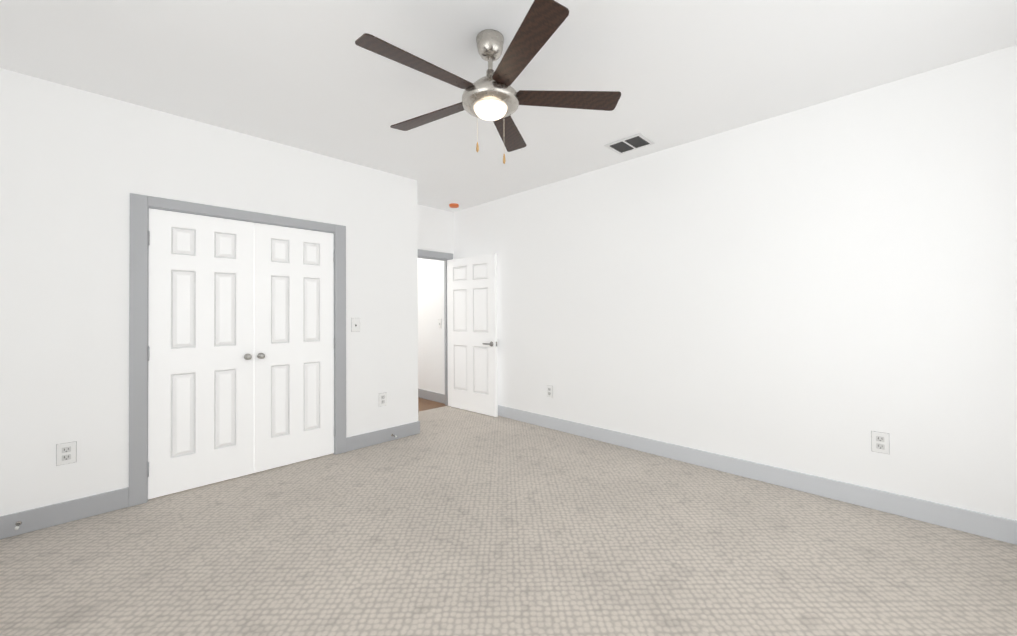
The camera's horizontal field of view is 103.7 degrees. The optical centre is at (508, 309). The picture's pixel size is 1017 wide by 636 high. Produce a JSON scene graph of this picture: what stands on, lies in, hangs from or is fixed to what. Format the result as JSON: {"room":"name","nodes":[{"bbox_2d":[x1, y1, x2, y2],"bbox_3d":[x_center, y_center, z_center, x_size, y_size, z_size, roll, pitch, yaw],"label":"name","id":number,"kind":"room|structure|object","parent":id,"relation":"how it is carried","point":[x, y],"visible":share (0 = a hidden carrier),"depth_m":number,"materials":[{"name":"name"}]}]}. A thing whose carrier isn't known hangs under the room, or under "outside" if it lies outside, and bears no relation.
{"room":"empty bedroom","nodes":[
{"label":"empty bedroom","id":0,"kind":"room"},
{"bbox_2d":[0,68,417,515],"bbox_3d":[-2.084,-0.038,3.276,0.120,2.729,3.030,-1,-1,45],"label":"wall","id":1,"kind":"structure","parent":0,"point":[78,167],"depth_m":2.62,"materials":[{"name":"paint"}]},
{"bbox_2d":[14,521,21,529],"bbox_3d":[-2.844,1.253,2.316,0.085,0.024,0.024,-1,-1,45],"label":"doorstop","id":2,"kind":"object","parent":1,"relation":"attached to","point":[18,523],"visible":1,"depth_m":2.32,"materials":[{"name":"silver metal"}]},
{"bbox_2d":[0,487,128,538],"bbox_3d":[-2.820,1.257,2.409,0.014,0.130,0.770,-1,-1,45],"label":"baseboard","id":3,"kind":"structure","parent":1,"relation":"attached to","point":[35,519],"depth_m":2.47,"materials":[{"name":"grey wood"}]},
{"bbox_2d":[56,441,76,465],"bbox_3d":[-2.752,0.895,2.488,0.010,0.132,0.085,-1,-1,45],"label":"electrical outlet","id":4,"kind":"object","parent":1,"relation":"attached to","point":[66,453],"visible":1,"depth_m":2.49,"materials":[{"name":"white plastic"}]},
{"bbox_2d":[147,208,253,498],"bbox_3d":[-2.271,0.303,2.987,0.092,2.018,0.640,-1,-1,45],"label":"closet door","id":5,"kind":"structure","parent":1,"relation":"in","point":[200,353],"depth_m":2.97,"materials":[{"name":"white wood"}]},
{"bbox_2d":[129,193,345,506],"bbox_3d":[-2.091,0.297,3.263,0.120,2.058,1.314,-1,-1,45],"label":"door frame","id":6,"kind":"structure","parent":1,"relation":"attached to","point":[245,221],"depth_m":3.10,"materials":[{"name":"white wood"}]},
{"bbox_2d":[254,223,334,472],"bbox_3d":[-1.819,0.305,3.446,0.092,2.018,0.640,-1,-1,45],"label":"closet door","id":7,"kind":"structure","parent":1,"relation":"in","point":[294,343],"depth_m":3.43,"materials":[{"name":"white wood"}]},
{"bbox_2d":[351,318,359,331],"bbox_3d":[-1.456,0.145,3.815,0.016,0.132,0.085,-1,-1,45],"label":"light switch","id":8,"kind":"object","parent":1,"relation":"attached to","point":[355,324],"visible":1,"depth_m":3.81,"materials":[{"name":"white plastic"}]},
{"bbox_2d":[379,392,386,406],"bbox_3d":[-1.259,0.901,4.005,0.010,0.132,0.085,-1,-1,45],"label":"electrical outlet","id":9,"kind":"object","parent":1,"relation":"attached to","point":[382,399],"visible":1,"depth_m":4.00,"materials":[{"name":"white plastic"}]},
{"bbox_2d":[346,421,419,451],"bbox_3d":[-1.238,1.264,4.019,0.017,0.130,0.802,-1,-1,45],"label":"baseboard","id":10,"kind":"structure","parent":1,"relation":"attached to","point":[384,435],"depth_m":3.98,"materials":[{"name":"grey wood"}]},
{"bbox_2d":[418,258,444,394],"bbox_3d":[-1.658,-0.005,6.546,2.310,2.729,0.120,-1,-1,45],"label":"wall","id":11,"kind":"structure","parent":0,"point":[431,360],"depth_m":5.96,"materials":[{"name":"paint"}]},
{"bbox_2d":[418,389,444,403],"bbox_3d":[-1.704,1.295,6.490,2.290,0.130,0.017,-1,-1,45],"label":"baseboard","id":12,"kind":"structure","parent":11,"relation":"attached to","point":[432,396],"depth_m":5.91,"materials":[{"name":"grey wood"}]},
{"bbox_2d":[438,319,441,327],"bbox_3d":[-1.002,0.202,5.805,0.085,0.132,0.016,-1,-1,45],"label":"light switch","id":13,"kind":"object","parent":11,"relation":"attached to","point":[439,323],"visible":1,"depth_m":5.80,"materials":[{"name":"white plastic"}]},
{"bbox_2d":[418,397,447,411],"bbox_3d":[-2.078,1.408,6.129,2.500,0.100,1.295,-1,-1,45],"label":"floor","id":14,"kind":"structure","parent":0,"point":[424,404],"depth_m":5.67,"materials":[{"name":"brown wood"}]},
{"bbox_2d":[417,204,453,258],"bbox_3d":[-2.256,-0.026,4.228,0.090,2.729,4.387,-1,-1,45],"label":"wall","id":15,"kind":"structure","parent":0,"point":[435,229],"depth_m":5.46,"materials":[{"name":"paint"}]},
{"bbox_2d":[418,249,452,404],"bbox_3d":[-1.199,0.275,5.297,0.126,2.135,1.085,-1,-1,45],"label":"door frame","id":16,"kind":"structure","parent":15,"relation":"attached to","point":[446,338],"depth_m":5.61,"materials":[{"name":"grey wood"}]},
{"bbox_2d":[447,253,497,416],"bbox_3d":[-0.487,0.316,5.259,0.941,2.018,0.139,-1,-1,45],"label":"entry door","id":17,"kind":"structure","parent":16,"relation":"attached to","point":[472,332],"depth_m":5.20,"materials":[{"name":"white wood"}]},
{"bbox_2d":[0,406,1016,635],"bbox_3d":[-0.329,1.353,2.326,5.330,0.100,4.387,-1,-1,45],"label":"floor carpet","id":18,"kind":"object","parent":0,"point":[449,521],"visible":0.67,"depth_m":2.10,"materials":[{"name":"beige carpet"}]},
{"bbox_2d":[0,0,1016,211],"bbox_3d":[-1.205,-1.459,3.270,7.830,0.100,4.487,-1,-1,45],"label":"ceiling","id":19,"kind":"structure","parent":0,"point":[310,75],"depth_m":2.32,"materials":[{"name":"paint"}]},
{"bbox_2d":[449,203,458,207],"bbox_3d":[-0.717,-1.368,5.253,0.132,0.045,0.132,-1,-1,45],"label":"smoke detector","id":20,"kind":"object","parent":19,"relation":"attached to","point":[453,205],"visible":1,"depth_m":5.22,"materials":[{"name":"orange plastic"}]},
{"bbox_2d":[355,0,620,163],"bbox_3d":[-0.131,-1.102,2.088,1.339,0.656,1.308,-1,-1,45],"label":"ceiling fan","id":21,"kind":"object","parent":19,"relation":"hanging from","point":[496,98],"visible":1,"depth_m":2.01,"materials":[{"name":"brown wood"}]},
{"bbox_2d":[604,133,654,153],"bbox_3d":[1.037,-1.417,3.429,0.330,0.012,0.270,-1,-1,45],"label":"ceiling vent","id":22,"kind":"object","parent":19,"relation":"in","point":[630,143],"visible":1,"depth_m":3.41,"materials":[{"name":"metal"}]},
{"bbox_2d":[454,45,1016,520],"bbox_3d":[1.165,-0.055,3.855,5.310,2.729,0.120,-1,-1,45],"label":"wall","id":23,"kind":"structure","parent":0,"point":[824,289],"depth_m":2.85,"materials":[{"name":"paint"}]},
{"bbox_2d":[547,385,552,397],"bbox_3d":[0.458,0.912,4.456,0.085,0.132,0.010,-1,-1,45],"label":"electrical outlet","id":24,"kind":"object","parent":23,"relation":"attached to","point":[549,391],"visible":1,"depth_m":4.45,"materials":[{"name":"white plastic"}]},
{"bbox_2d":[498,405,1016,544],"bbox_3d":[1.084,1.245,3.835,5.190,0.130,0.014,-1,-1,45],"label":"baseboard","id":25,"kind":"structure","parent":23,"relation":"attached to","point":[980,524],"depth_m":2.82,"materials":[{"name":"grey wood"}]},
{"bbox_2d":[871,431,889,453],"bbox_3d":[2.383,0.852,2.561,0.085,0.132,0.010,-1,-1,45],"label":"electrical outlet","id":26,"kind":"object","parent":23,"relation":"attached to","point":[880,443],"visible":1,"depth_m":2.56,"materials":[{"name":"white plastic"}]}
]}

